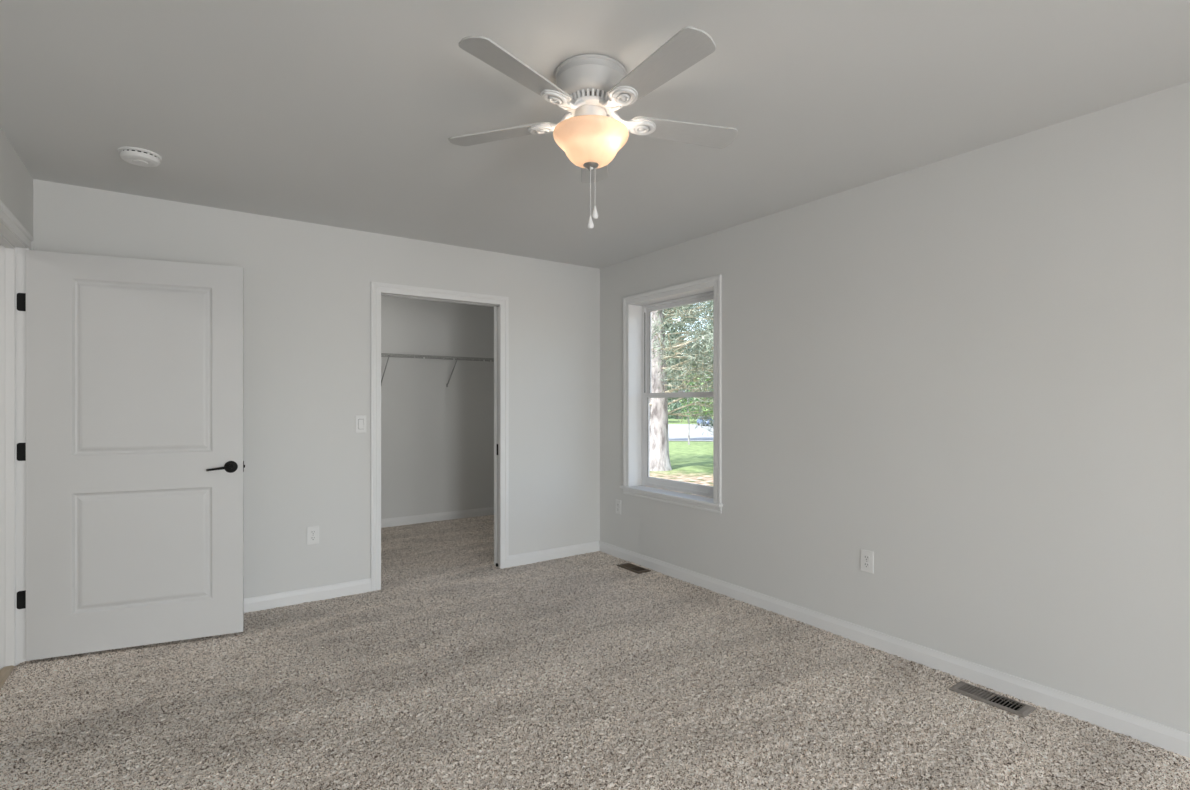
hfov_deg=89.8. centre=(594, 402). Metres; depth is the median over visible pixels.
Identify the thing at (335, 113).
ceiling
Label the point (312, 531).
wall outlet
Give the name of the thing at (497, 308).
door
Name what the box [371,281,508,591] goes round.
door frame
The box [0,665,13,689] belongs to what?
threshold
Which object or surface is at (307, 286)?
wall
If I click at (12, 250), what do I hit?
door frame
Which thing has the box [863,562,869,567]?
receptacle
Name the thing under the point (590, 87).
ceiling fan
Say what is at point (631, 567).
floor vent
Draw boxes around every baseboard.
[244,578,370,612]
[381,507,493,527]
[509,541,599,567]
[599,541,1189,757]
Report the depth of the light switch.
4.02 m
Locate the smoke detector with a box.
[118,146,161,166]
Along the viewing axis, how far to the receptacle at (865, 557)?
3.16 m
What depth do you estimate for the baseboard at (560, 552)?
4.88 m
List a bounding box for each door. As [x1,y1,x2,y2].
[17,250,244,660]
[496,308,497,566]
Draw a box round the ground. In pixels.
[648,410,712,497]
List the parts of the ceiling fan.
blade, blade, pull chain, lamp shade, blade, blade, blade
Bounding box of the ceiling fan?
[448,26,737,228]
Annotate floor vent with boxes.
[617,563,650,573]
[949,681,1035,717]
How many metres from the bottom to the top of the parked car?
1.520 m
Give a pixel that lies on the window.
(637, 310)
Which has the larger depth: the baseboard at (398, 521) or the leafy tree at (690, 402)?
the leafy tree at (690, 402)
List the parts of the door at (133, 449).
lever, lever handle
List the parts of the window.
frame, sash, sash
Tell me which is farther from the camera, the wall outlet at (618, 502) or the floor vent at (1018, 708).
the wall outlet at (618, 502)
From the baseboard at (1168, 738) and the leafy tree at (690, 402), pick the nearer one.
the baseboard at (1168, 738)
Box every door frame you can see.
[0,200,33,668]
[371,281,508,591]
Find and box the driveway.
[668,424,712,440]
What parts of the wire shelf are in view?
support rail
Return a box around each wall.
[0,128,32,686]
[33,179,599,598]
[381,296,493,518]
[600,81,1189,732]
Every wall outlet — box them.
[307,525,318,544]
[616,500,620,514]
[861,549,873,573]
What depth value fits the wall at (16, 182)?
2.76 m
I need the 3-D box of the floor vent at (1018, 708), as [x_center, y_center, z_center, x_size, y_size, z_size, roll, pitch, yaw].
[1.709,1.315,2.576,0.120,0.094,0.290,0,0,-35]
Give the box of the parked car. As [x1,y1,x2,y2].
[697,416,712,425]
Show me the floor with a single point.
(586, 671)
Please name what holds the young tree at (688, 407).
on the ground
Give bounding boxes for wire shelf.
[381,353,493,386]
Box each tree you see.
[649,300,712,470]
[665,305,698,399]
[668,336,694,418]
[680,351,712,418]
[680,378,698,444]
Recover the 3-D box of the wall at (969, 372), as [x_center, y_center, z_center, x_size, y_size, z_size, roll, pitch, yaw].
[1.491,0.157,3.245,0.165,2.640,9.205,0,0,-35]
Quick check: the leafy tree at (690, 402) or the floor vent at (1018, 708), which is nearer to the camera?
the floor vent at (1018, 708)
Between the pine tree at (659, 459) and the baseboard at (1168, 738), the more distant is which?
the pine tree at (659, 459)
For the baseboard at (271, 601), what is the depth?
3.83 m
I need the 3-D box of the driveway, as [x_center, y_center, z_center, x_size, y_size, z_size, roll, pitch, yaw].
[7.732,3.053,72.086,120.000,1.388,73.000,0,0,6]
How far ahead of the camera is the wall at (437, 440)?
6.46 m
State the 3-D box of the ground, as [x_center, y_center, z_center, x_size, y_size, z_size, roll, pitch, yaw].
[14.931,2.727,139.201,240.000,2.100,360.000,0,0,6]
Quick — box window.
[620,275,722,512]
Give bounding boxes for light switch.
[355,415,365,432]
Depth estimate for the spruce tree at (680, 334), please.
38.63 m
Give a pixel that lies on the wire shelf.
(382, 354)
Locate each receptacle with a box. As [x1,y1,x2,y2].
[863,555,869,560]
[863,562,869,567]
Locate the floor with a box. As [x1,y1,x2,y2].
[0,515,1189,789]
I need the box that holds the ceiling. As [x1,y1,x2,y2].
[0,0,1189,268]
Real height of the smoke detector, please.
0.042 m
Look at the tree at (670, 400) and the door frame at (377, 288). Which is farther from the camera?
the tree at (670, 400)
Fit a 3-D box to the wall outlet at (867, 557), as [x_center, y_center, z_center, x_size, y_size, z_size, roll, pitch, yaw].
[1.442,0.840,3.164,0.008,0.117,0.072,0,0,-35]
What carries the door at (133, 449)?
in the wall at (16, 182)

